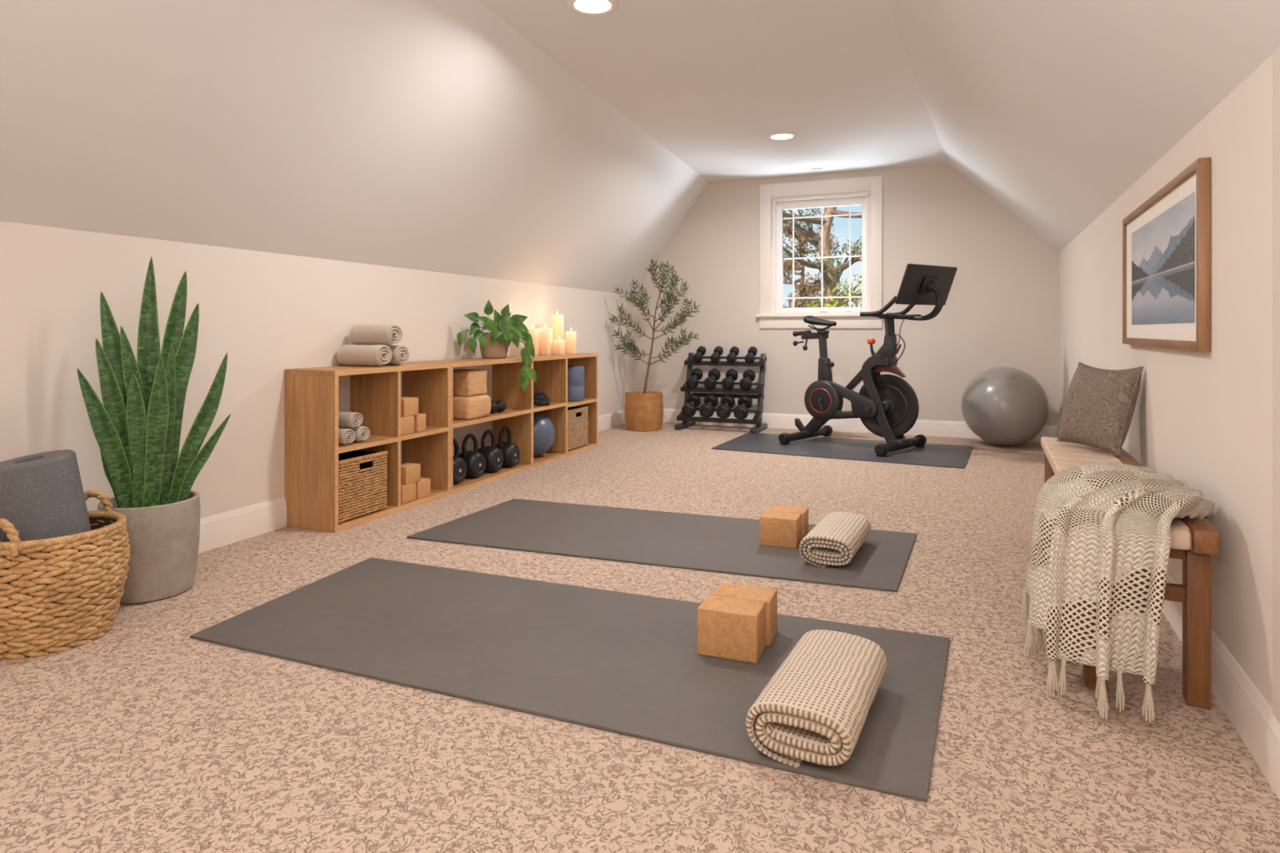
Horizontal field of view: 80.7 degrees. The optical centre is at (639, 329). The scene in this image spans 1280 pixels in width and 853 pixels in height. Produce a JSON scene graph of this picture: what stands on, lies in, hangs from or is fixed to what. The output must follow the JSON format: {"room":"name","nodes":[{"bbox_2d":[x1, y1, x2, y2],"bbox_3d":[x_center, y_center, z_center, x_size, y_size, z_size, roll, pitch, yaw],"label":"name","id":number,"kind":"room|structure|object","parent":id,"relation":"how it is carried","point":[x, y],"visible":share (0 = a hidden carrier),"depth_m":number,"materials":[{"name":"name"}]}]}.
{"room":"exercise studio","nodes":[
{"label":"exercise studio","id":0,"kind":"room"},
{"bbox_2d":[0,221,632,518],"bbox_3d":[-1.672,0.307,4.186,0.001,1.385,8.804,0,0,21],"label":"wall","id":1,"kind":"structure","parent":0,"point":[272,313],"depth_m":3.56,"materials":[{"name":"paint"}]},
{"bbox_2d":[198,408,625,553],"bbox_3d":[-1.665,0.925,4.183,0.016,0.150,8.804,0,0,21],"label":"baseboard","id":2,"kind":"structure","parent":1,"relation":"attached to","point":[223,529],"depth_m":3.61,"materials":[{"name":"white paint"}]},
{"bbox_2d":[0,0,709,294],"bbox_3d":[-1.097,-0.968,3.942,1.248,1.165,8.843,0,0,21],"label":"ceiling","id":3,"kind":"structure","parent":0,"point":[433,135],"depth_m":3.45,"materials":[{"name":"paint"}]},
{"bbox_2d":[0,422,1279,852],"bbox_3d":[0.100,1.000,3.434,4.700,0.001,8.800,0,0,23],"label":"floor","id":4,"kind":"structure","parent":0,"point":[145,735],"depth_m":1.87,"materials":[{"name":"carpet"}]},
{"bbox_2d":[0,488,130,659],"bbox_3d":[-1.922,0.785,2.450,0.433,0.443,0.453,0,0,23],"label":"woven basket","id":5,"kind":"object","parent":4,"relation":"on","point":[58,594],"visible":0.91,"depth_m":2.31,"materials":[{"name":"wicker"}]},
{"bbox_2d":[0,449,91,542],"bbox_3d":[-1.928,0.683,2.445,0.319,0.569,0.240,0,0,-39],"label":"foam roller","id":6,"kind":"object","parent":5,"relation":"in","point":[42,495],"visible":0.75,"depth_m":2.36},
{"bbox_2d":[76,256,231,604],"bbox_3d":[-1.833,0.357,2.874,0.408,1.285,0.332,0,0,6],"label":"snake plant","id":7,"kind":"object","parent":4,"relation":"on","point":[136,429],"visible":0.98,"depth_m":2.83,"materials":[{"name":"green plant"}]},
{"bbox_2d":[284,361,450,533],"bbox_3d":[-1.479,0.600,4.198,0.335,0.800,0.928,0,0,22],"label":"storage shelf","id":8,"kind":"object","parent":4,"relation":"on","point":[313,449],"visible":0.77,"depth_m":4.02,"materials":[{"name":"brown wood"}]},
{"bbox_2d":[338,428,355,444],"bbox_3d":[-1.586,0.546,3.881,0.235,0.082,0.092,0,0,23],"label":"rolled towel","id":9,"kind":"object","parent":8,"relation":"on","point":[345,435],"visible":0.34,"depth_m":3.83,"materials":[{"name":"beige fabric"}]},
{"bbox_2d":[338,411,363,428],"bbox_3d":[-1.562,0.467,3.926,0.225,0.082,0.093,0,0,23],"label":"rolled towel","id":10,"kind":"object","parent":9,"relation":"on","point":[346,420],"visible":0.47,"depth_m":3.87,"materials":[{"name":"white fabric"}]},
{"bbox_2d":[338,426,369,442],"bbox_3d":[-1.543,0.546,3.980,0.223,0.082,0.093,0,0,23],"label":"rolled towel","id":11,"kind":"object","parent":8,"relation":"on","point":[362,433],"visible":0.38,"depth_m":3.93,"materials":[{"name":"white fabric"}]},
{"bbox_2d":[338,449,387,522],"bbox_3d":[-1.566,0.810,3.970,0.296,0.311,0.361,0,0,22],"label":"storage basket","id":12,"kind":"object","parent":8,"relation":"on","point":[362,473],"visible":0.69,"depth_m":3.92,"materials":[{"name":"brown wicker"}]},
{"bbox_2d":[336,344,391,366],"bbox_3d":[-1.512,0.140,4.128,0.289,0.118,0.128,0,0,23],"label":"rolled towel","id":13,"kind":"object","parent":8,"relation":"on","point":[377,355],"visible":1,"depth_m":4.08,"materials":[{"name":"beige fabric"}]},
{"bbox_2d":[349,324,402,345],"bbox_3d":[-1.468,0.028,4.192,0.276,0.118,0.127,0,0,23],"label":"rolled towel","id":14,"kind":"object","parent":13,"relation":"on","point":[366,334],"visible":0.98,"depth_m":4.14,"materials":[{"name":"beige fabric"}]},
{"bbox_2d":[385,345,408,365],"bbox_3d":[-1.441,0.142,4.261,0.254,0.113,0.124,0,0,23],"label":"rolled towel","id":15,"kind":"object","parent":8,"relation":"on","point":[400,353],"visible":0.4,"depth_m":4.20,"materials":[{"name":"beige fabric"}]},
{"bbox_2d":[400,415,413,435],"bbox_3d":[-1.397,0.537,4.271,0.200,0.100,0.118,0,0,23],"label":"block","id":16,"kind":"object","parent":8,"relation":"on","point":[407,422],"visible":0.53,"depth_m":4.23,"materials":[{"name":"brown wood"}]},
{"bbox_2d":[400,396,418,417],"bbox_3d":[-1.384,0.437,4.303,0.200,0.100,0.120,0,0,23],"label":"block","id":17,"kind":"object","parent":16,"relation":"on","point":[409,405],"visible":0.46,"depth_m":4.25,"materials":[{"name":"brown wood"}]},
{"bbox_2d":[400,482,416,504],"bbox_3d":[-1.384,0.919,4.276,0.190,0.100,0.118,0,0,23],"label":"block","id":18,"kind":"object","parent":8,"relation":"on","point":[408,492],"visible":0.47,"depth_m":4.23,"materials":[{"name":"brown wood"}]},
{"bbox_2d":[400,462,420,484],"bbox_3d":[-1.371,0.819,4.308,0.190,0.100,0.125,0,0,23],"label":"block","id":19,"kind":"object","parent":18,"relation":"on","point":[410,472],"visible":0.49,"depth_m":4.26,"materials":[{"name":"brown wood"}]},
{"bbox_2d":[413,413,426,432],"bbox_3d":[-1.349,0.537,4.384,0.200,0.100,0.075,0,0,23],"label":"block","id":20,"kind":"object","parent":8,"relation":"on","point":[420,420],"visible":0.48,"depth_m":4.33,"materials":[{"name":"brown wood"}]},
{"bbox_2d":[416,477,430,498],"bbox_3d":[-1.334,0.919,4.396,0.190,0.100,0.112,0,0,23],"label":"block","id":21,"kind":"object","parent":8,"relation":"on","point":[423,486],"visible":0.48,"depth_m":4.35,"materials":[{"name":"brown wood"}]},
{"bbox_2d":[408,352,597,494],"bbox_3d":[-0.909,0.600,5.589,0.335,0.800,2.070,0,0,22],"label":"storage shelf","id":22,"kind":"object","parent":4,"relation":"on","point":[551,371],"visible":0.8,"depth_m":5.55,"materials":[{"name":"brown wood"}]},
{"bbox_2d":[453,438,466,484],"bbox_3d":[-1.201,0.829,4.776,0.166,0.288,0.176,0,0,29],"label":"kettlebell","id":23,"kind":"object","parent":22,"relation":"on","point":[460,465],"visible":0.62,"depth_m":4.75,"materials":[{"name":"metal"}]},
{"bbox_2d":[453,394,491,419],"bbox_3d":[-1.152,0.500,4.927,0.266,0.145,0.260,0,0,23],"label":"block","id":24,"kind":"object","parent":22,"relation":"on","point":[471,407],"visible":0.62,"depth_m":4.81,"materials":[{"name":"brown wood"}]},
{"bbox_2d":[453,368,487,396],"bbox_3d":[-1.154,0.344,4.938,0.245,0.165,0.232,0,0,23],"label":"block","id":25,"kind":"object","parent":24,"relation":"on","point":[466,382],"visible":0.76,"depth_m":4.83,"materials":[{"name":"brown wood"}]},
{"bbox_2d":[458,433,486,478],"bbox_3d":[-1.120,0.829,4.968,0.166,0.288,0.176,0,0,26],"label":"kettlebell","id":26,"kind":"object","parent":22,"relation":"on","point":[475,460],"visible":0.88,"depth_m":4.92,"materials":[{"name":"metal"}]},
{"bbox_2d":[477,430,503,472],"bbox_3d":[-1.038,0.829,5.161,0.166,0.288,0.176,0,0,23],"label":"kettlebell","id":27,"kind":"object","parent":22,"relation":"on","point":[494,455],"visible":0.88,"depth_m":5.11,"materials":[{"name":"metal"}]},
{"bbox_2d":[457,299,537,391],"bbox_3d":[-1.016,0.110,5.335,0.546,0.650,0.310,0,0,-13],"label":"potted plant","id":28,"kind":"object","parent":22,"relation":"on","point":[495,344],"visible":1,"depth_m":5.25,"materials":[{"name":"green plant"}]},
{"bbox_2d":[490,400,506,413],"bbox_3d":[-0.996,0.530,5.203,0.086,0.086,0.170,0,0,33],"label":"dumbbell","id":29,"kind":"object","parent":22,"relation":"on","point":[500,406],"visible":0.87,"depth_m":5.20,"materials":[{"name":"black rubber"}]},
{"bbox_2d":[494,426,519,466],"bbox_3d":[-0.956,0.829,5.353,0.166,0.288,0.176,0,0,20],"label":"kettlebell","id":30,"kind":"object","parent":22,"relation":"on","point":[511,452],"visible":0.83,"depth_m":5.30,"materials":[{"name":"metal"}]},
{"bbox_2d":[527,324,538,355],"bbox_3d":[-0.847,0.079,5.938,0.100,0.241,0.100,0,0,23],"label":"candle","id":31,"kind":"object","parent":22,"relation":"on","point":[534,332],"visible":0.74,"depth_m":5.90,"materials":[{"name":"beige wax"}]},
{"bbox_2d":[533,391,550,405],"bbox_3d":[-0.781,0.521,5.732,0.194,0.102,0.189,0,0,23],"label":"band","id":32,"kind":"object","parent":22,"relation":"on","point":[540,397],"visible":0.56,"depth_m":5.67,"materials":[{"name":"black rubber"}]},
{"bbox_2d":[533,412,555,456],"bbox_3d":[-0.822,0.802,5.792,0.340,0.340,0.340,0,0,43],"label":"exercise ball","id":33,"kind":"object","parent":22,"relation":"on","point":[544,428],"visible":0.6,"depth_m":5.68,"materials":[{"name":"plastic"}]},
{"bbox_2d":[538,324,551,355],"bbox_3d":[-0.751,0.076,5.984,0.108,0.246,0.108,0,0,23],"label":"candle","id":34,"kind":"object","parent":22,"relation":"on","point":[544,334],"visible":0.99,"depth_m":5.94,"materials":[{"name":"beige wax"}]},
{"bbox_2d":[550,311,563,354],"bbox_3d":[-0.691,0.021,6.268,0.108,0.356,0.108,0,0,23],"label":"candle","id":35,"kind":"object","parent":22,"relation":"on","point":[556,320],"visible":0.77,"depth_m":6.22,"materials":[{"name":"beige wax"}]},
{"bbox_2d":[553,336,564,355],"bbox_3d":[-0.642,0.124,5.998,0.086,0.149,0.086,0,0,23],"label":"candle","id":36,"kind":"object","parent":22,"relation":"on","point":[558,344],"visible":1,"depth_m":5.96,"materials":[{"name":"beige wax"}]},
{"bbox_2d":[565,328,576,353],"bbox_3d":[-0.581,0.091,6.335,0.090,0.216,0.090,0,0,23],"label":"candle","id":37,"kind":"object","parent":22,"relation":"on","point":[571,336],"visible":0.99,"depth_m":6.30,"materials":[{"name":"beige wax"}]},
{"bbox_2d":[567,365,584,401],"bbox_3d":[-0.574,0.445,6.300,0.216,0.290,0.216,0,0,23],"label":"foam roller","id":38,"kind":"object","parent":22,"relation":"on","point":[575,374],"visible":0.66,"depth_m":6.20,"materials":[{"name":"blue plastic"}]},
{"bbox_2d":[567,405,588,450],"bbox_3d":[-0.638,0.806,6.247,0.286,0.326,0.391,0,0,22],"label":"storage basket","id":39,"kind":"object","parent":22,"relation":"on","point":[577,420],"visible":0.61,"depth_m":6.20,"materials":[{"name":"wicker"}]},
{"bbox_2d":[190,557,949,802],"bbox_3d":[-0.261,0.995,2.445,2.330,0.009,0.943,0,0,23],"label":"yoga mat","id":40,"kind":"object","parent":4,"relation":"on","point":[630,664],"visible":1,"depth_m":2.29,"materials":[{"name":"rubber"}]},
{"bbox_2d":[697,595,765,663],"bbox_3d":[0.283,0.919,2.322,0.185,0.142,0.128,0,0,21],"label":"block","id":41,"kind":"object","parent":40,"relation":"on","point":[728,628],"visible":1,"depth_m":2.27,"materials":[{"name":"brown wood"}]},
{"bbox_2d":[712,582,777,646],"bbox_3d":[0.341,0.919,2.442,0.185,0.142,0.128,0,0,21],"label":"block","id":42,"kind":"object","parent":40,"relation":"on","point":[767,595],"visible":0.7,"depth_m":2.42,"materials":[{"name":"brown wood"}]},
{"bbox_2d":[745,629,887,768],"bbox_3d":[0.465,0.922,1.921,0.248,0.135,0.493,0,0,27],"label":"rolled blanket","id":43,"kind":"object","parent":40,"relation":"on","point":[815,708],"visible":1,"depth_m":1.76,"materials":[{"name":"beige fabric"}]},
{"bbox_2d":[608,257,700,431],"bbox_3d":[0.166,0.138,7.512,0.953,1.724,0.465,0,0,23],"label":"tree","id":44,"kind":"object","parent":4,"relation":"on","point":[643,410],"visible":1,"depth_m":7.48,"materials":[{"name":"green plant"}]},
{"bbox_2d":[406,498,916,591],"bbox_3d":[0.114,0.995,3.638,2.298,0.009,0.891,0,0,20],"label":"yoga mat","id":45,"kind":"object","parent":4,"relation":"on","point":[706,543],"visible":1,"depth_m":3.54,"materials":[{"name":"rubber"}]},
{"bbox_2d":[759,510,801,548],"bbox_3d":[0.652,0.924,3.491,0.172,0.132,0.130,0,0,22],"label":"block","id":46,"kind":"object","parent":45,"relation":"on","point":[776,529],"visible":0.96,"depth_m":3.44,"materials":[{"name":"brown wood"}]},
{"bbox_2d":[768,504,808,539],"bbox_3d":[0.711,0.924,3.612,0.172,0.132,0.130,0,0,22],"label":"block","id":47,"kind":"object","parent":45,"relation":"on","point":[803,510],"visible":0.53,"depth_m":3.58,"materials":[{"name":"brown wood"}]},
{"bbox_2d":[799,511,871,567],"bbox_3d":[0.875,0.925,3.349,0.223,0.129,0.482,0,0,26],"label":"rolled blanket","id":48,"kind":"object","parent":45,"relation":"on","point":[835,540],"visible":1,"depth_m":3.18,"materials":[{"name":"beige fabric"}]},
{"bbox_2d":[674,352,767,433],"bbox_3d":[0.820,0.618,7.588,0.840,0.756,0.480,0,0,23],"label":"dumbbell rack","id":49,"kind":"object","parent":4,"relation":"on","point":[757,420],"visible":0.84,"depth_m":7.55,"materials":[{"name":"black metal"}]},
{"bbox_2d":[681,393,701,417],"bbox_3d":[0.521,0.763,7.625,0.132,0.237,0.275,0,0,23],"label":"dumbbell","id":50,"kind":"object","parent":49,"relation":"on","point":[693,400],"visible":1,"depth_m":7.55,"materials":[{"name":"black rubber"}]},
{"bbox_2d":[685,368,702,389],"bbox_3d":[0.559,0.498,7.715,0.114,0.210,0.248,0,0,23],"label":"dumbbell","id":51,"kind":"object","parent":49,"relation":"on","point":[692,382],"visible":1,"depth_m":7.65,"materials":[{"name":"black rubber"}]},
{"bbox_2d":[693,346,706,362],"bbox_3d":[0.617,0.253,7.801,0.087,0.172,0.215,0,0,23],"label":"dumbbell","id":52,"kind":"object","parent":49,"relation":"on","point":[701,350],"visible":1,"depth_m":7.74,"materials":[{"name":"black rubber"}]},
{"bbox_2d":[699,393,718,417],"bbox_3d":[0.691,0.763,7.553,0.132,0.237,0.275,0,0,23],"label":"dumbbell","id":53,"kind":"object","parent":49,"relation":"on","point":[711,401],"visible":1,"depth_m":7.48,"materials":[{"name":"metal"}]},
{"bbox_2d":[703,368,720,389],"bbox_3d":[0.734,0.498,7.641,0.114,0.210,0.248,0,0,23],"label":"dumbbell","id":54,"kind":"object","parent":49,"relation":"on","point":[710,382],"visible":1,"depth_m":7.57,"materials":[{"name":"rubber"}]},
{"bbox_2d":[710,346,723,363],"bbox_3d":[0.788,0.253,7.729,0.087,0.172,0.215,0,0,23],"label":"dumbbell","id":55,"kind":"object","parent":49,"relation":"on","point":[717,352],"visible":1,"depth_m":7.67,"materials":[{"name":"metal"}]},
{"bbox_2d":[676,407,762,424],"bbox_3d":[0.795,0.855,7.529,0.840,0.119,0.197,0,0,23],"label":"shelf","id":56,"kind":"object","parent":49,"relation":"on","point":[757,418],"depth_m":7.44,"materials":[{"name":"black metal"}]},
{"bbox_2d":[680,381,764,394],"bbox_3d":[0.833,0.580,7.619,0.840,0.100,0.162,0,0,23],"label":"shelf","id":57,"kind":"object","parent":49,"relation":"on","point":[759,389],"depth_m":7.54,"materials":[{"name":"black metal"}]},
{"bbox_2d":[684,355,766,366],"bbox_3d":[0.873,0.319,7.713,0.840,0.092,0.147,0,0,23],"label":"shelf","id":58,"kind":"object","parent":49,"relation":"on","point":[689,362],"depth_m":7.66,"materials":[{"name":"black metal"}]},
{"bbox_2d":[715,394,735,418],"bbox_3d":[0.852,0.763,7.484,0.132,0.237,0.275,0,0,23],"label":"dumbbell","id":59,"kind":"object","parent":49,"relation":"on","point":[727,402],"visible":1,"depth_m":7.41,"materials":[{"name":"metal"}]},
{"bbox_2d":[721,368,737,390],"bbox_3d":[0.904,0.498,7.568,0.114,0.210,0.248,0,0,23],"label":"dumbbell","id":60,"kind":"object","parent":49,"relation":"on","point":[731,375],"visible":1,"depth_m":7.50,"materials":[{"name":"rubber"}]},
{"bbox_2d":[726,346,739,363],"bbox_3d":[0.944,0.253,7.663,0.087,0.172,0.215,0,0,23],"label":"dumbbell","id":61,"kind":"object","parent":49,"relation":"on","point":[734,351],"visible":1,"depth_m":7.60,"materials":[{"name":"metal"}]},
{"bbox_2d":[733,395,752,419],"bbox_3d":[1.013,0.763,7.416,0.132,0.237,0.275,0,0,23],"label":"dumbbell","id":62,"kind":"object","parent":49,"relation":"on","point":[740,411],"visible":1,"depth_m":7.34,"materials":[{"name":"metal"}]},
{"bbox_2d":[739,368,755,391],"bbox_3d":[1.070,0.498,7.498,0.114,0.210,0.248,0,0,23],"label":"dumbbell","id":63,"kind":"object","parent":49,"relation":"on","point":[748,375],"visible":1,"depth_m":7.43,"materials":[{"name":"rubber"}]},
{"bbox_2d":[744,346,757,364],"bbox_3d":[1.119,0.253,7.588,0.087,0.172,0.215,0,0,23],"label":"dumbbell","id":64,"kind":"object","parent":49,"relation":"on","point":[752,352],"visible":1,"depth_m":7.53,"materials":[{"name":"metal"}]},
{"bbox_2d":[711,432,973,468],"bbox_3d":[1.702,0.995,6.342,1.988,0.008,1.122,0,0,26],"label":"mat","id":65,"kind":"object","parent":4,"relation":"on","point":[929,455],"visible":1,"depth_m":6.25,"materials":[{"name":"rubber"}]},
{"bbox_2d":[778,263,957,457],"bbox_3d":[1.890,0.240,6.400,1.370,1.502,0.790,0,0,44],"label":"exercise bike","id":66,"kind":"object","parent":65,"relation":"on","point":[886,405],"visible":1,"depth_m":6.21,"materials":[{"name":"metal"}]},
{"bbox_2d":[961,366,1048,445],"bbox_3d":[3.143,0.659,6.504,0.679,0.677,0.676,0,0,-42],"label":"exercise ball","id":67,"kind":"object","parent":4,"relation":"on","point":[1003,406],"visible":1,"depth_m":6.27,"materials":[{"name":"grey rubber"}]},
{"bbox_2d":[1040,436,1219,708],"bbox_3d":[1.708,0.755,2.784,0.302,0.483,1.780,0,0,25],"label":"bench","id":68,"kind":"object","parent":4,"relation":"on","point":[1193,541],"visible":0.38,"depth_m":2.00,"materials":[{"name":"brown wood"}]},
{"bbox_2d":[1057,362,1143,456],"bbox_3d":[1.960,0.327,3.228,0.199,0.362,0.416,0,0,6],"label":"cushion","id":69,"kind":"object","parent":68,"relation":"on","point":[1099,406],"visible":1,"depth_m":3.13,"materials":[{"name":"beige fabric"}]},
{"bbox_2d":[1020,462,1215,723],"bbox_3d":[1.377,0.707,2.227,0.448,0.568,0.784,0,0,23],"label":"throw blanket","id":70,"kind":"object","parent":68,"relation":"on","point":[1095,588],"visible":1,"depth_m":2.00,"materials":[{"name":"beige fabric"}]},
{"bbox_2d":[477,0,948,182],"bbox_3d":[0.091,-1.550,3.438,2.329,0.001,8.800,0,0,23],"label":"ceiling","id":71,"kind":"structure","parent":0,"point":[709,81],"depth_m":4.63,"materials":[{"name":"paint"}]},
{"bbox_2d":[567,0,617,15],"bbox_3d":[-0.225,-1.545,3.582,0.236,0.010,0.236,0,0,23],"label":"recessed light","id":72,"kind":"object","parent":71,"relation":"in","point":[588,7],"visible":1,"depth_m":3.59,"materials":[{"name":"white paint"}]},
{"bbox_2d":[573,0,611,13],"bbox_3d":[-0.225,-1.546,3.582,0.180,0.004,0.180,0,0,23],"label":"diffuser","id":73,"kind":"object","parent":72,"relation":"attached to","point":[580,6],"depth_m":3.59,"materials":[{"name":"white plastic"}]},
{"bbox_2d":[767,132,796,140],"bbox_3d":[1.135,-1.545,6.019,0.236,0.010,0.236,0,0,23],"label":"recessed light","id":74,"kind":"object","parent":71,"relation":"in","point":[778,135],"visible":1,"depth_m":6.00,"materials":[{"name":"white paint"}]},
{"bbox_2d":[770,133,793,139],"bbox_3d":[1.135,-1.546,6.019,0.180,0.004,0.180,0,0,23],"label":"diffuser","id":75,"kind":"object","parent":74,"relation":"attached to","point":[773,136],"depth_m":6.02,"materials":[{"name":"white plastic"}]},
{"bbox_2d":[811,167,822,170],"bbox_3d":[1.702,-1.545,7.240,0.110,0.008,0.060,0,0,23],"label":"ceiling vent","id":76,"kind":"object","parent":71,"relation":"in","point":[821,168],"visible":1,"depth_m":7.23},
{"bbox_2d":[632,164,1059,430],"bbox_3d":[1.819,-0.275,7.484,4.124,2.550,0.001,0,0,23],"label":"wall","id":77,"kind":"structure","parent":0,"point":[1001,308],"depth_m":7.19,"materials":[{"name":"paint"}]},
{"bbox_2d":[755,175,882,328],"bbox_3d":[1.805,-0.750,7.545,1.263,1.470,0.220,0,0,23],"label":"window","id":78,"kind":"structure","parent":77,"relation":"in","point":[867,192],"depth_m":7.52,"materials":[{"name":"white paint"}]},
{"bbox_2d":[662,408,1057,441],"bbox_3d":[1.816,0.925,7.477,4.093,0.150,0.016,0,0,23],"label":"baseboard","id":79,"kind":"structure","parent":77,"relation":"attached to","point":[775,420],"depth_m":7.36,"materials":[{"name":"white paint"}]},
{"bbox_2d":[885,0,1279,253],"bbox_3d":[1.344,-1.065,2.906,1.151,0.971,8.839,0,0,25],"label":"ceiling","id":80,"kind":"structure","parent":0,"point":[1053,109],"depth_m":2.90,"materials":[{"name":"paint"}]},
{"bbox_2d":[1059,53,1272,709],"bbox_3d":[1.875,0.159,2.681,0.001,1.683,8.804,0,0,25],"label":"wall","id":81,"kind":"structure","parent":0,"point":[1202,420],"depth_m":2.04,"materials":[{"name":"paint"}]},
{"bbox_2d":[1122,157,1210,351],"bbox_3d":[1.894,-0.215,2.761,0.029,0.555,1.338,0,0,25],"label":"framed picture","id":82,"kind":"object","parent":81,"relation":"attached to","point":[1166,238],"visible":1,"depth_m":2.52,"materials":[{"name":"brown wood"}]},
{"bbox_2d":[1131,191,1195,324],"bbox_3d":[1.877,-0.216,2.732,0.001,0.391,1.077,0,0,25],"label":"print","id":83,"kind":"object","parent":82,"relation":"attached to","point":[1163,249],"depth_m":2.60},
{"bbox_2d":[1057,426,1279,800],"bbox_3d":[1.867,0.925,2.684,0.016,0.150,8.804,0,0,25],"label":"baseboard","id":84,"kind":"structure","parent":81,"relation":"attached to","point":[1251,715],"depth_m":1.83,"materials":[{"name":"white paint"}]},
{"bbox_2d":[1272,44,1279,723],"bbox_3d":[1.368,0.117,1.584,0.010,1.467,0.185,0,0,25],"label":"trim","id":85,"kind":"structure","parent":81,"relation":"attached to","point":[1276,52],"depth_m":1.65,"materials":[{"name":"paint"}]},
{"label":"outside","id":86,"kind":"structure","parent":0,"visible":0},
{"label":"lawn","id":87,"kind":"structure","parent":86,"visible":0},
{"bbox_2d":[782,293,821,307],"bbox_3d":[2.035,1.596,11.018,1.531,4.425,1.316,0,0,23],"label":"shrub","id":88,"kind":"object","parent":87,"relation":"on","point":[789,295],"visible":0.02,"depth_m":10.87,"materials":[{"name":"green plant"}]},
{"bbox_2d":[782,220,839,307],"bbox_3d":[4.102,0.509,18.517,1.867,6.589,2.390,0,0,-34],"label":"tree","id":89,"kind":"object","parent":87,"relation":"on","point":[806,290],"visible":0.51,"depth_m":18.32,"materials":[{"name":"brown plant"}]},
{"bbox_2d":[782,206,862,307],"bbox_3d":[3.863,-0.539,14.644,3.728,8.691,3.900,0,0,23],"label":"tree","id":90,"kind":"object","parent":87,"relation":"on","point":[832,274],"visible":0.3,"depth_m":14.27,"materials":[{"name":"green plant"}]},
{"bbox_2d":[808,279,862,307],"bbox_3d":[3.306,1.483,11.854,2.030,4.655,1.707,0,0,23],"label":"shrub","id":91,"kind":"object","parent":87,"relation":"on","point":[835,301],"visible":0.06,"depth_m":11.90,"materials":[{"name":"green plant"}]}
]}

